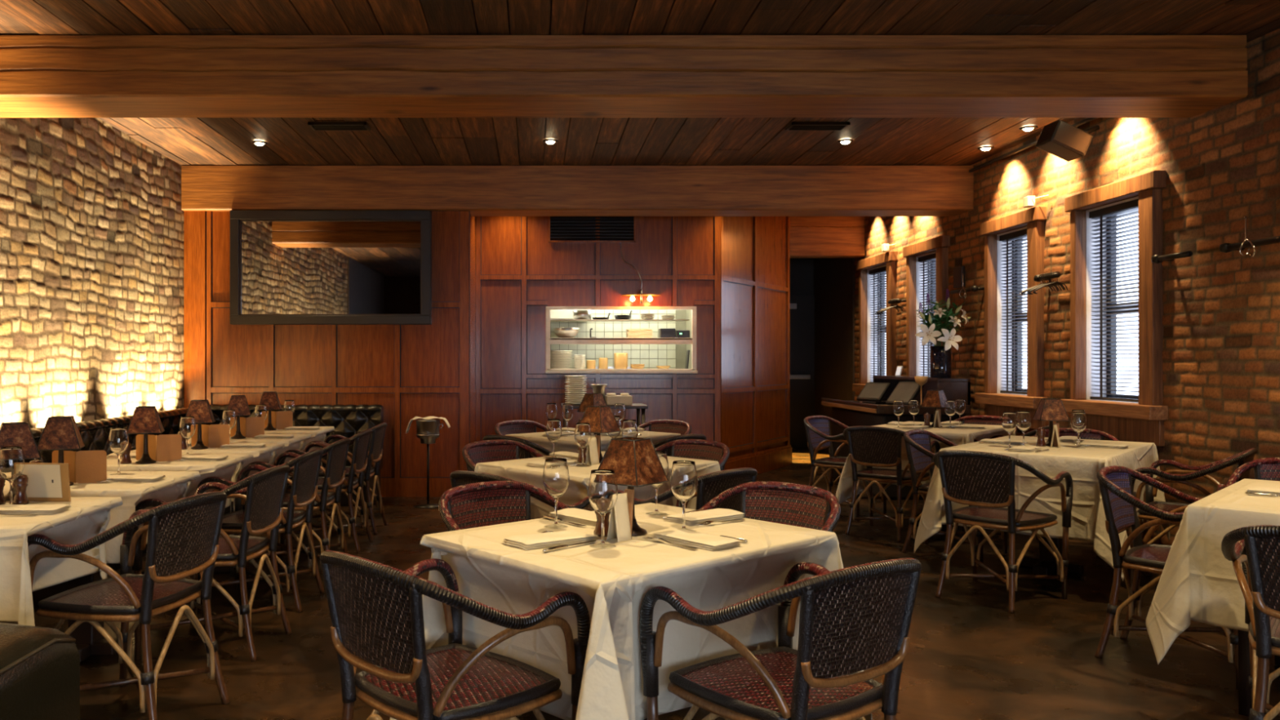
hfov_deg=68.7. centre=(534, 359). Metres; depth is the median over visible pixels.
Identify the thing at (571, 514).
napkin
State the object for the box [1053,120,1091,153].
grille
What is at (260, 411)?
wine glass
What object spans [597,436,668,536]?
table lamp
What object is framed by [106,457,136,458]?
knife
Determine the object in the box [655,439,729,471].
rattan armchair
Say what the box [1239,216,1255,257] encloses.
coat hook
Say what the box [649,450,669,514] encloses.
wine glass
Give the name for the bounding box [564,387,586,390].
plate
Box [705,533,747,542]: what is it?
knife
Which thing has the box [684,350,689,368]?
chopping board
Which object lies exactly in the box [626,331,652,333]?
serving tray
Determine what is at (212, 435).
folder
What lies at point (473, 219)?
wall
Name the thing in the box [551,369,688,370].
countertop
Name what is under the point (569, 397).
plate
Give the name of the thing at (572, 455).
napkin
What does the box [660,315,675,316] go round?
dish
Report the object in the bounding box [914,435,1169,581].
tablecloth
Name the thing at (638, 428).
napkin
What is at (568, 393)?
plate
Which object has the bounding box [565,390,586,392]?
plate
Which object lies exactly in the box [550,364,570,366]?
dinner plate
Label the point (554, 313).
trim
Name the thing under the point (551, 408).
wine glass
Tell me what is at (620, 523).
table card
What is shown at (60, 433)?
table lamp
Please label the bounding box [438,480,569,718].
rattan armchair
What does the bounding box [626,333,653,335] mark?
serving tray
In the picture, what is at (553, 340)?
shelf
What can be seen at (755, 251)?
wall
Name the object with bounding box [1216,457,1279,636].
rattan armchair
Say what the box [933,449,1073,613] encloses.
rattan armchair
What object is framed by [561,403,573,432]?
wine glass
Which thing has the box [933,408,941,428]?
table card
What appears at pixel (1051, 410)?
table lamp
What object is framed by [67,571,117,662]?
dining table
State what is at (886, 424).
knife
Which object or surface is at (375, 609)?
rattan armchair
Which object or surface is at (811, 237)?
header panel
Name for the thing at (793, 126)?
ceiling vent
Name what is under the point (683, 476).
wine glass
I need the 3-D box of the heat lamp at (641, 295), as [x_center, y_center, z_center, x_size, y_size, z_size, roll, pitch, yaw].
[1.105,-1.206,9.600,0.414,1.243,0.414,0,0,0]
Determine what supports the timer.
on the trim at (692, 340)
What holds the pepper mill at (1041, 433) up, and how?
on the tablecloth at (1088, 517)
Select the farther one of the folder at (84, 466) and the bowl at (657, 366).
the bowl at (657, 366)
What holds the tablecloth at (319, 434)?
on the dining table
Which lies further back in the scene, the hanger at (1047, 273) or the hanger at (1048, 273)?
the hanger at (1047, 273)
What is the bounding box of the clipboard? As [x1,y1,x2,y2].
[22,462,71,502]
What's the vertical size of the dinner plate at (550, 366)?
0.020 m
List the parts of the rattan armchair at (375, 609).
post, leg, backrest, rail, post, rail, seat, seat frame, leg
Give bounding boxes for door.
[790,295,814,448]
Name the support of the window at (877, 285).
in the wall at (1221, 165)
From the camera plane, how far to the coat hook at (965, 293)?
8.63 m
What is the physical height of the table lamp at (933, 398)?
0.292 m
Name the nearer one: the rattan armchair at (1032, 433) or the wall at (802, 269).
the rattan armchair at (1032, 433)
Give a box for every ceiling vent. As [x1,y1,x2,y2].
[307,121,370,130]
[785,121,850,130]
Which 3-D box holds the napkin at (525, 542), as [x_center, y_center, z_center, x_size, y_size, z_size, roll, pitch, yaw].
[0.044,0.521,2.711,0.264,0.024,0.132,0,0,-35]
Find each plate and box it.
[550,350,571,351]
[550,351,572,353]
[550,353,572,355]
[550,355,572,356]
[550,356,572,358]
[550,358,572,359]
[550,360,572,361]
[550,361,571,363]
[550,363,571,364]
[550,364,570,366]
[550,365,572,368]
[550,367,572,368]
[564,375,586,377]
[564,379,586,382]
[564,382,586,384]
[564,383,586,386]
[564,386,586,388]
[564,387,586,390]
[564,391,586,394]
[564,394,584,396]
[564,395,583,398]
[564,397,582,400]
[564,400,582,402]
[564,401,581,404]
[565,377,586,380]
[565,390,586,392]
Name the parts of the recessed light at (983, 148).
bulb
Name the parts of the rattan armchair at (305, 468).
leg, leg, rail, seat, seat frame, post, leg, rail, backrest, post, leg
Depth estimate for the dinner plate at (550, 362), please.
9.83 m
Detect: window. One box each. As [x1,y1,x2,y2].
[852,250,906,393]
[902,235,950,377]
[950,205,1060,429]
[1061,170,1192,446]
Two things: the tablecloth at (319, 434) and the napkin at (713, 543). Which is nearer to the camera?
the napkin at (713, 543)
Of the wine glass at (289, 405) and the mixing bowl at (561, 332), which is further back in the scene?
the mixing bowl at (561, 332)
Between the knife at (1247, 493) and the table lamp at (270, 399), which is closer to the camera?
the knife at (1247, 493)
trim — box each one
[545,306,697,373]
[550,309,589,319]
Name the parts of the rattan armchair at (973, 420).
backrest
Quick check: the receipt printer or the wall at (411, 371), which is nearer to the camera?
the wall at (411, 371)
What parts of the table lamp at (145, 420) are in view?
stem, lamp shade, shade frame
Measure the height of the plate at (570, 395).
0.020 m
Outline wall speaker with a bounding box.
[1035,120,1099,161]
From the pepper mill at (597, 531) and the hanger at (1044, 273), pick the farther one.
the hanger at (1044, 273)
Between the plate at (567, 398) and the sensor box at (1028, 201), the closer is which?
the sensor box at (1028, 201)
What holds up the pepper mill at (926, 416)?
on the tablecloth at (957, 436)
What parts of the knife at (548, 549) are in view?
handle, blade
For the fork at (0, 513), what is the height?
0.010 m
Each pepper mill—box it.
[0,475,5,504]
[12,474,28,504]
[29,458,42,462]
[120,442,131,464]
[177,431,186,449]
[577,444,586,462]
[593,511,610,537]
[923,412,930,427]
[1035,426,1045,446]
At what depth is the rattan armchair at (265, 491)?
4.12 m
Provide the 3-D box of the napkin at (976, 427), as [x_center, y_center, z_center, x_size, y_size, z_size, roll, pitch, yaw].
[3.384,0.521,7.268,0.264,0.024,0.132,0,0,40]
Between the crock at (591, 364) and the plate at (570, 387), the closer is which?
the plate at (570, 387)
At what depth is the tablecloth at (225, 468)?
4.76 m
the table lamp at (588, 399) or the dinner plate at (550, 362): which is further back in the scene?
the dinner plate at (550, 362)
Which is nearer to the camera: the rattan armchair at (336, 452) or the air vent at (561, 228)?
the rattan armchair at (336, 452)
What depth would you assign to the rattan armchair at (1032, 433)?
6.78 m
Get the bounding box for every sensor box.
[881,243,897,251]
[1022,195,1048,207]
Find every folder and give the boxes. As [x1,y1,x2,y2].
[52,450,106,483]
[135,434,182,461]
[191,424,229,447]
[230,417,264,437]
[264,410,293,429]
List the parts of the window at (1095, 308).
blind rail, sill, head casing, sash, coat rail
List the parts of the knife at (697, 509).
handle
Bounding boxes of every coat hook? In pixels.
[959,273,966,297]
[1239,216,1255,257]
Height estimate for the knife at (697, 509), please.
0.011 m
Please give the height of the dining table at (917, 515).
0.760 m
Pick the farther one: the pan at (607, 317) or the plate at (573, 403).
the pan at (607, 317)
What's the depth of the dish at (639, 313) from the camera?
10.14 m
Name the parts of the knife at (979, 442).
handle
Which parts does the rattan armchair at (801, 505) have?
post, backrest, post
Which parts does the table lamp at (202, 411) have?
stem, lamp shade, shade frame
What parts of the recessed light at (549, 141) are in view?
bulb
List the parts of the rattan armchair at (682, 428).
backrest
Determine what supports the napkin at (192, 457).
on the tablecloth at (225, 468)
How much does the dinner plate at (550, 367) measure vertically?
0.020 m
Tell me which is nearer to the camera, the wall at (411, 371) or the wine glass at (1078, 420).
the wine glass at (1078, 420)
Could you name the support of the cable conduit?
attached to the wall at (1221, 165)
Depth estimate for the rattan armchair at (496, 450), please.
5.60 m
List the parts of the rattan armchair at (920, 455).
leg, post, rail, backrest, seat frame, leg, rail, post, leg, leg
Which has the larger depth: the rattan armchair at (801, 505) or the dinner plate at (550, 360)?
the dinner plate at (550, 360)
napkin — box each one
[0,503,69,515]
[104,474,164,482]
[106,452,135,457]
[180,454,227,461]
[220,443,266,448]
[253,434,294,438]
[284,426,319,430]
[405,416,450,433]
[502,529,596,551]
[525,460,577,468]
[541,431,574,436]
[549,451,578,459]
[549,507,610,526]
[561,427,575,431]
[606,393,616,395]
[620,393,629,395]
[621,427,644,431]
[650,528,742,551]
[663,508,744,525]
[888,421,921,426]
[900,425,928,429]
[940,421,961,425]
[947,424,983,429]
[980,438,1026,445]
[1007,445,1040,452]
[1058,435,1080,442]
[1079,442,1128,448]
[1244,485,1279,495]
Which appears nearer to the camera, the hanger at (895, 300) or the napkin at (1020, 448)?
the napkin at (1020, 448)
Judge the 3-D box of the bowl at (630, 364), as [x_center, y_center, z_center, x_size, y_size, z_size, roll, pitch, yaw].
[1.100,0.064,9.900,0.156,0.040,0.156,0,0,0]
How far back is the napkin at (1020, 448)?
5.40 m
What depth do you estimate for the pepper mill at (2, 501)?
3.42 m
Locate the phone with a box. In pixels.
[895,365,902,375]
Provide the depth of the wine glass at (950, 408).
7.20 m
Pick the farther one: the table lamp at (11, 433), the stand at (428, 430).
the stand at (428, 430)
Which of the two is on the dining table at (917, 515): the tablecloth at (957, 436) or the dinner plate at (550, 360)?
the tablecloth at (957, 436)
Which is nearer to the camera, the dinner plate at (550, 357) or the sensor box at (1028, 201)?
the sensor box at (1028, 201)
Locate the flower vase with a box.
[930,346,951,377]
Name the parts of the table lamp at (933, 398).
shade frame, lamp shade, stem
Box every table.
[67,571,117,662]
[560,403,648,431]
[915,513,954,526]
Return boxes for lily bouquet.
[915,288,970,351]
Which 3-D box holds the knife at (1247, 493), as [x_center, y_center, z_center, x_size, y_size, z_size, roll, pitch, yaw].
[2.887,0.526,3.584,0.220,0.011,0.016,0,0,44]
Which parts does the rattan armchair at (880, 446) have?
leg, post, leg, backrest, rail, seat, rail, seat frame, leg, post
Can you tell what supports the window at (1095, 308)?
in the wall at (1221, 165)
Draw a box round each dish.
[639,313,654,315]
[640,315,654,316]
[640,316,654,319]
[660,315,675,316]
[660,316,675,319]
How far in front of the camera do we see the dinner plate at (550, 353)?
9.82 m
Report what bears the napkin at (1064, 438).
on the tablecloth at (1088, 517)
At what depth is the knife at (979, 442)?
5.88 m
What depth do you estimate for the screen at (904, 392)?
8.90 m
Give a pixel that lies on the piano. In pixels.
(953, 388)
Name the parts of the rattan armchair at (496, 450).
post, backrest, post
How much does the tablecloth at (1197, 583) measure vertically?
0.580 m
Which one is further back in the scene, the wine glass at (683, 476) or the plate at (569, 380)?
the plate at (569, 380)
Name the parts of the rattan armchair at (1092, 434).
backrest, rail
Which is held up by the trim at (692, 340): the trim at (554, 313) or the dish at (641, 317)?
the dish at (641, 317)
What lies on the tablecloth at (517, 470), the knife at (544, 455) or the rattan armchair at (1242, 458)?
the knife at (544, 455)
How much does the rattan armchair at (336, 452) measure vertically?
0.821 m
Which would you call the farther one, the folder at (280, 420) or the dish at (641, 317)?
the dish at (641, 317)
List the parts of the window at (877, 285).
sill, head casing, blind rail, sash, coat rail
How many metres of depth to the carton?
8.74 m
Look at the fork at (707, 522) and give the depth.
3.00 m
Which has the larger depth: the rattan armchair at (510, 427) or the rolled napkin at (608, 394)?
the rolled napkin at (608, 394)
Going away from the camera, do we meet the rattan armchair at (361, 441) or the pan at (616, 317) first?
the rattan armchair at (361, 441)
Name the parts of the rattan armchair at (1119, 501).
leg, post, rail, backrest, leg, post, seat frame, rail, seat, leg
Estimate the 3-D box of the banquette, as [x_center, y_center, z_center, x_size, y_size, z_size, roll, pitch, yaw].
[-2.302,0.858,5.700,1.744,0.885,6.200,0,0,0]
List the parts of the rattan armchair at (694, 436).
backrest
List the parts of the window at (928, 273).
head casing, blind rail, sash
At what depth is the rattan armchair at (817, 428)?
7.88 m
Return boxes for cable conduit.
[968,117,1097,172]
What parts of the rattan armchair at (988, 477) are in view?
leg, post, leg, backrest, rail, seat, rail, seat frame, post, leg, leg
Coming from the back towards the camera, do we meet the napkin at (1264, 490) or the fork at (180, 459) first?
the fork at (180, 459)
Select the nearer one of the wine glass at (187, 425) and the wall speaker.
the wine glass at (187, 425)
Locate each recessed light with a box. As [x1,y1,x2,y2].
[251,140,267,146]
[542,138,558,144]
[837,138,853,144]
[977,146,994,151]
[1018,125,1037,131]
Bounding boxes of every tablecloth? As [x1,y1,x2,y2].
[0,497,123,626]
[3,471,200,563]
[106,453,253,512]
[130,443,284,511]
[186,434,311,478]
[264,426,334,465]
[389,502,872,719]
[474,450,720,519]
[505,431,680,457]
[835,421,1015,503]
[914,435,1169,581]
[1145,478,1279,664]
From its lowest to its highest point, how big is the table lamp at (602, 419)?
0.292 m
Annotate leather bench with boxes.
[0,622,79,719]
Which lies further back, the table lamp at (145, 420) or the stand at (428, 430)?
the stand at (428, 430)
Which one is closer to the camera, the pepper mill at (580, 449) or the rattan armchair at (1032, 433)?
the pepper mill at (580, 449)
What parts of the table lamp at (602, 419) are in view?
lamp shade, shade frame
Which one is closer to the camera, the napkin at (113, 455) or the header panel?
the napkin at (113, 455)
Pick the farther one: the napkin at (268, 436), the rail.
the napkin at (268, 436)
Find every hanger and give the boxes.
[881,299,905,314]
[1019,274,1051,295]
[1021,274,1053,295]
[1022,273,1055,295]
[1023,273,1057,295]
[1026,272,1059,294]
[1028,272,1062,294]
[1029,272,1064,294]
[1032,271,1065,293]
[1034,271,1067,293]
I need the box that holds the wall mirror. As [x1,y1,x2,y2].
[230,210,431,324]
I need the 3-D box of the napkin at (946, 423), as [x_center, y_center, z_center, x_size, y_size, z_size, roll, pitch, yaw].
[3.430,0.521,7.667,0.132,0.024,0.264,0,0,43]
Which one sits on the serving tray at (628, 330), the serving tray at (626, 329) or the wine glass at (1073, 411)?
the serving tray at (626, 329)
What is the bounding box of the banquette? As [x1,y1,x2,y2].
[24,404,383,608]
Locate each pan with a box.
[592,312,610,319]
[613,310,631,319]
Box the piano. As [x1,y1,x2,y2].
[872,375,970,404]
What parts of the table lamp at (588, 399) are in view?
lamp shade, shade frame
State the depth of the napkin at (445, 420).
8.21 m
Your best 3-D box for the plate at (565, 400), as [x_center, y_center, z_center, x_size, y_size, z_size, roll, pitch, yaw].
[0.398,0.395,8.850,0.210,0.020,0.210,0,0,-40]
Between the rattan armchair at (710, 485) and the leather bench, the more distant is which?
the rattan armchair at (710, 485)
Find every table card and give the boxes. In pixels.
[585,435,600,465]
[606,488,634,542]
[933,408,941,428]
[1050,422,1060,447]
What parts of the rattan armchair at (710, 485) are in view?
post, backrest, post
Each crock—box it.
[586,360,595,368]
[599,357,608,368]
[613,352,627,368]
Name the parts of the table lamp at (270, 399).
stem, shade frame, lamp shade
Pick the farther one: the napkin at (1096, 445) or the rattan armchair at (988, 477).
the napkin at (1096, 445)
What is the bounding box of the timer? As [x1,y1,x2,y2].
[675,329,689,337]
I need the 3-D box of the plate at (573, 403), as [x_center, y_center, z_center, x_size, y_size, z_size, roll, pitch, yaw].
[0.395,0.414,8.854,0.210,0.020,0.210,0,0,0]
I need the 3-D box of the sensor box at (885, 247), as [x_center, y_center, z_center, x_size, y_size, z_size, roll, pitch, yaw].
[4.044,-1.288,10.598,0.074,0.083,0.216,0,0,-12]
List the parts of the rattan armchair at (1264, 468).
rail, post, backrest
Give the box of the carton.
[604,395,632,404]
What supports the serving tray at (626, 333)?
on the serving tray at (628, 334)
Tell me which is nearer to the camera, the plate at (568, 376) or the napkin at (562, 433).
the napkin at (562, 433)
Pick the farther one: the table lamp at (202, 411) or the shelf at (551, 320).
the shelf at (551, 320)
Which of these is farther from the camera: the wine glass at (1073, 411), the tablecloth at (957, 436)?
the tablecloth at (957, 436)
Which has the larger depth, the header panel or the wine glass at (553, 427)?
the header panel
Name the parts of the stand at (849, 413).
panel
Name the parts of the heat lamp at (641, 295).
bulb, stem, lamp shade, bulb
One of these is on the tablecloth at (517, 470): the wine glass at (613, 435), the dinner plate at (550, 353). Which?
the wine glass at (613, 435)
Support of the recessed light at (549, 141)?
in the ceiling at (186, 141)
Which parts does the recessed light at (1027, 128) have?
bulb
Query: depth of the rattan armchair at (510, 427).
7.42 m
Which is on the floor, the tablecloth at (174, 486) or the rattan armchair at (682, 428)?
the rattan armchair at (682, 428)
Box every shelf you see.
[550,319,689,321]
[550,337,692,344]
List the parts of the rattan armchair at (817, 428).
post, leg, rail, backrest, rail, seat frame, post, leg, seat, leg, leg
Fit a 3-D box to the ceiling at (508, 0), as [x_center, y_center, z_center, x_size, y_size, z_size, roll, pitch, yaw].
[0.150,-1.948,5.625,9.500,0.100,17.550,0,0,0]
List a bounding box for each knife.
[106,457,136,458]
[542,454,570,458]
[542,515,586,526]
[542,539,596,552]
[662,509,702,518]
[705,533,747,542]
[885,423,903,425]
[978,441,1016,444]
[1246,492,1279,497]
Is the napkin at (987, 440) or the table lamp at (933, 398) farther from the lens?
the table lamp at (933, 398)
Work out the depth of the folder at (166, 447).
4.88 m
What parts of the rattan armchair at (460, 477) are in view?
post, backrest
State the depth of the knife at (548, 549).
2.61 m
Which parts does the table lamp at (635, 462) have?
stem, shade frame, lamp shade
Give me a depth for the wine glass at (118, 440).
4.29 m
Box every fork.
[0,513,37,515]
[93,480,142,483]
[173,458,210,461]
[217,446,252,448]
[643,537,697,550]
[696,519,745,525]
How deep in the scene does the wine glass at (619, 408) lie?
6.67 m
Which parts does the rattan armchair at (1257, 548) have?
rail, leg, post, leg, seat frame, rail, backrest, seat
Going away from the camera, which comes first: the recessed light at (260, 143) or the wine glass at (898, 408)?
the wine glass at (898, 408)
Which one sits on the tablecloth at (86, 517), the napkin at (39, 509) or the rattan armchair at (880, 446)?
the napkin at (39, 509)
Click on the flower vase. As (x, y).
(940, 359)
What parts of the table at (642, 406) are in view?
leg, leg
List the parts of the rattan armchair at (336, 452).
leg, rail, seat, seat frame, leg, post, rail, backrest, leg, post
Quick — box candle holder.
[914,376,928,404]
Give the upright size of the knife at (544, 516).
0.011 m
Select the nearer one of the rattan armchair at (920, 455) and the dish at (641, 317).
the rattan armchair at (920, 455)
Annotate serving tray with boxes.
[626,328,652,330]
[626,329,653,332]
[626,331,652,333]
[626,333,652,334]
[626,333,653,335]
[626,335,652,337]
[626,337,652,337]
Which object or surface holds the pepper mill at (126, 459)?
on the tablecloth at (225, 468)
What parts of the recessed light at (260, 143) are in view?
bulb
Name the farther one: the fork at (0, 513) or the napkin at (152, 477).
the napkin at (152, 477)
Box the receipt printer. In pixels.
[658,328,675,337]
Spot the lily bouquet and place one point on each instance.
(930, 331)
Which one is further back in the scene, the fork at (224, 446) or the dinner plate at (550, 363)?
the dinner plate at (550, 363)
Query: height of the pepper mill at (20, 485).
0.119 m
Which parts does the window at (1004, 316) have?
coat rail, sill, blind rail, head casing, sash, coat rail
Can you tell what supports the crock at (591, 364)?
on the trim at (692, 340)
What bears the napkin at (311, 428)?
on the tablecloth at (319, 434)
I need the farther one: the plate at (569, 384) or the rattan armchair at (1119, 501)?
the plate at (569, 384)
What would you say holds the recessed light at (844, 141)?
in the ceiling at (186, 141)
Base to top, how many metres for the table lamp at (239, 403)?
0.292 m
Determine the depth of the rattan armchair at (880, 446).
6.80 m
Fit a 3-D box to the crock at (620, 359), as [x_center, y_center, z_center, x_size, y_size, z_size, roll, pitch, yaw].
[0.925,0.013,9.920,0.150,0.178,0.150,0,0,0]
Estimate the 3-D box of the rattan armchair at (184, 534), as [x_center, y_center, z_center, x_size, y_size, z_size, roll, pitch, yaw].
[-1.459,0.893,3.393,0.556,0.821,0.595,0,0,16]
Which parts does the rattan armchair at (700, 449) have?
post, backrest, post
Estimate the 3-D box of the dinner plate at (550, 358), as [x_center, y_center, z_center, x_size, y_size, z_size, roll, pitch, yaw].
[0.282,-0.007,9.919,0.250,0.020,0.250,0,0,29]
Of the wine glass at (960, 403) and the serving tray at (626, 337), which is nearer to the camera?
the wine glass at (960, 403)
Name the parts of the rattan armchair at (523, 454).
backrest, post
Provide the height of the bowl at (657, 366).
0.040 m
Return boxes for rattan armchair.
[27,491,230,719]
[132,464,292,662]
[195,448,324,613]
[242,437,351,578]
[279,428,373,553]
[305,422,387,535]
[319,550,590,719]
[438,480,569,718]
[449,470,593,511]
[462,439,543,471]
[482,435,578,458]
[494,420,546,435]
[604,433,706,456]
[617,467,757,511]
[637,419,691,435]
[639,557,921,719]
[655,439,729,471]
[699,481,840,532]
[804,415,886,520]
[843,426,940,542]
[902,429,1007,563]
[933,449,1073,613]
[953,415,1017,435]
[961,425,1048,539]
[1034,427,1143,542]
[1094,465,1238,689]
[1128,448,1257,585]
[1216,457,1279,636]
[1221,524,1279,719]
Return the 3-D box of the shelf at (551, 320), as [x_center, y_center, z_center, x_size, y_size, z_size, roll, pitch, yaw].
[0.907,-0.435,10.225,1.545,0.010,0.350,0,0,0]
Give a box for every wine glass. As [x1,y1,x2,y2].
[0,446,24,504]
[108,427,128,475]
[179,416,195,455]
[222,409,236,442]
[254,404,267,420]
[284,400,294,413]
[542,457,569,526]
[546,403,557,418]
[546,418,561,457]
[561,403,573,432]
[574,422,591,466]
[587,469,617,546]
[607,416,621,438]
[613,403,625,420]
[621,419,637,437]
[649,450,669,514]
[670,460,697,529]
[892,400,904,426]
[907,400,919,425]
[944,400,956,428]
[955,399,965,425]
[1001,411,1017,447]
[1016,410,1031,445]
[1070,409,1084,444]
[1070,412,1086,448]
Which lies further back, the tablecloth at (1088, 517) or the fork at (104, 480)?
the tablecloth at (1088, 517)
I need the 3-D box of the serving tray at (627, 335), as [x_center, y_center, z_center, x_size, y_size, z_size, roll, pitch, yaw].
[1.124,-0.253,9.950,0.260,0.014,0.180,0,0,-1]
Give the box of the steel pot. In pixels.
[573,310,591,319]
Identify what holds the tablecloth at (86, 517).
on the dining table
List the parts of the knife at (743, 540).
handle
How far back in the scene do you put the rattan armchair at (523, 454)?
5.85 m
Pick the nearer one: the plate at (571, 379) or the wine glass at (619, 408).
the wine glass at (619, 408)
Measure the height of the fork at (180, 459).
0.010 m
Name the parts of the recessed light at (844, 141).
bulb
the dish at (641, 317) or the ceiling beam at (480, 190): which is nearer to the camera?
the ceiling beam at (480, 190)
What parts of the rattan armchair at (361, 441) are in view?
leg, seat frame, rail, seat, post, leg, rail, backrest, post, leg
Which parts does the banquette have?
tufted backrest, tufted backrest, seat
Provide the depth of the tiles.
10.89 m
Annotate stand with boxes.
[413,419,443,508]
[821,375,970,499]
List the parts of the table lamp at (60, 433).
stem, lamp shade, shade frame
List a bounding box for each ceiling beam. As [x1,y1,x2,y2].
[0,35,1247,117]
[181,165,973,216]
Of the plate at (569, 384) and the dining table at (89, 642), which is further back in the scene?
the plate at (569, 384)
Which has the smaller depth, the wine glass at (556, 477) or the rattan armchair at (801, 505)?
the wine glass at (556, 477)
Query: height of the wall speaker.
0.260 m
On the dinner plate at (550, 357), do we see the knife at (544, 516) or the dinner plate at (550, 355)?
the dinner plate at (550, 355)
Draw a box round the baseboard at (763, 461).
[724,444,791,474]
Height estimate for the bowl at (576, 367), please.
0.035 m
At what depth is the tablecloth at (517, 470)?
4.56 m
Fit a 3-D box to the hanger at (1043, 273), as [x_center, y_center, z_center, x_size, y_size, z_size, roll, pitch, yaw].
[3.998,-0.598,7.348,0.262,0.173,0.009,0,0,0]
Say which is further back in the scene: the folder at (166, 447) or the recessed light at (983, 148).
the recessed light at (983, 148)
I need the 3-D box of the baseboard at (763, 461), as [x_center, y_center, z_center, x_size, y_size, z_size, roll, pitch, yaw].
[2.574,1.175,10.614,0.032,0.250,2.142,0,0,34]
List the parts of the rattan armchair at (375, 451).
seat, rail, seat frame, post, leg, rail, backrest, post, leg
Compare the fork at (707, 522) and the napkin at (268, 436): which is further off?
the napkin at (268, 436)
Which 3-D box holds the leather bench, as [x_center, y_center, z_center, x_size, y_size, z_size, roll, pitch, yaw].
[-1.617,0.985,1.691,0.805,0.630,1.582,0,0,0]
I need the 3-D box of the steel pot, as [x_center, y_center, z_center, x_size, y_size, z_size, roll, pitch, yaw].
[0.525,-0.491,10.200,0.200,0.100,0.200,0,0,0]
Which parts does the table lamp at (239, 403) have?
stem, lamp shade, shade frame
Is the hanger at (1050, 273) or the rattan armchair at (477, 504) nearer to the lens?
the rattan armchair at (477, 504)
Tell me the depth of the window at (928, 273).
10.13 m
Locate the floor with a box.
[8,448,1279,719]
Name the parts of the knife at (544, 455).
handle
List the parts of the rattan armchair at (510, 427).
backrest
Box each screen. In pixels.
[856,382,891,404]
[885,382,924,404]
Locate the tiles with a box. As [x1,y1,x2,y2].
[551,309,675,368]
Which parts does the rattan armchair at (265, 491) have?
leg, leg, rail, seat frame, seat, post, leg, rail, backrest, post, leg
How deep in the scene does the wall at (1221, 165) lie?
5.94 m
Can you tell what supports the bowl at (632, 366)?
on the trim at (692, 340)
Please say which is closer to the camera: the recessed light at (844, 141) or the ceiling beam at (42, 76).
the ceiling beam at (42, 76)
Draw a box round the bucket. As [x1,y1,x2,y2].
[590,384,607,399]
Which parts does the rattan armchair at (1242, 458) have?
leg, seat frame, leg, seat, rail, post, backrest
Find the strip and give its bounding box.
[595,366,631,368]
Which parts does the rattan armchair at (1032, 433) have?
rail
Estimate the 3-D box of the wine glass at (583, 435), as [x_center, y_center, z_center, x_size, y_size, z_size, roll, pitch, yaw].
[0.243,0.424,4.645,0.086,0.216,0.086,0,0,35]
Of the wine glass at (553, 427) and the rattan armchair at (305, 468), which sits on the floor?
the rattan armchair at (305, 468)
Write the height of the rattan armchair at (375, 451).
0.821 m
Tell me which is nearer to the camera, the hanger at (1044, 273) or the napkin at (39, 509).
the napkin at (39, 509)
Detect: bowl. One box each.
[552,327,579,337]
[573,366,585,368]
[630,364,644,365]
[630,365,644,368]
[656,365,670,368]
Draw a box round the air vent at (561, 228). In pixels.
[548,216,635,242]
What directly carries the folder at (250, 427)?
on the tablecloth at (294, 442)
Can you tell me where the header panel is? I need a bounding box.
[790,216,864,257]
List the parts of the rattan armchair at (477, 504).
post, backrest, rail, post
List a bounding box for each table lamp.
[0,422,40,501]
[36,415,84,485]
[127,405,164,463]
[185,400,215,449]
[226,395,251,439]
[258,391,281,430]
[577,393,607,434]
[579,405,621,462]
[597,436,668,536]
[920,390,947,427]
[1032,398,1070,446]
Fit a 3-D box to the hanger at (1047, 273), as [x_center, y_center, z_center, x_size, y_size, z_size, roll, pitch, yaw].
[3.998,-0.598,7.290,0.262,0.173,0.009,0,0,-3]
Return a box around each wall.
[0,117,183,428]
[183,210,470,497]
[470,213,475,443]
[475,216,720,442]
[550,309,691,368]
[720,216,790,458]
[790,257,813,295]
[813,28,1279,545]
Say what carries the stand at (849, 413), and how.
on the floor
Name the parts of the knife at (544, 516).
handle, blade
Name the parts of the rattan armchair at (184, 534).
seat frame, seat, leg, rail, post, leg, rail, backrest, post, leg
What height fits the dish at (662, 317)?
0.028 m
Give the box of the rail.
[1218,235,1279,253]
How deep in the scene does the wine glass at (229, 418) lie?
5.86 m
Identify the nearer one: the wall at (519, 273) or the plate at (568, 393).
the plate at (568, 393)
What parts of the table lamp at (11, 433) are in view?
lamp shade, shade frame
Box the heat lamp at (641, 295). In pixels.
[620,242,661,303]
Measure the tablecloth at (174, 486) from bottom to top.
0.412 m
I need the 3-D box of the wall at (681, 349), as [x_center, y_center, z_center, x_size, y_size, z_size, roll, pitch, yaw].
[0.807,-0.275,10.375,2.025,1.450,1.150,0,0,0]
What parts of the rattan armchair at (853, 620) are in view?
leg, seat frame, seat, post, rail, backrest, leg, post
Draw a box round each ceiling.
[0,0,1279,165]
[507,0,551,161]
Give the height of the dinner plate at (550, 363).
0.020 m
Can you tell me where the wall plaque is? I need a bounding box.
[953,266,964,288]
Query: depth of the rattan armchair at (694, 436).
5.95 m
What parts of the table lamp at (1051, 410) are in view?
stem, lamp shade, shade frame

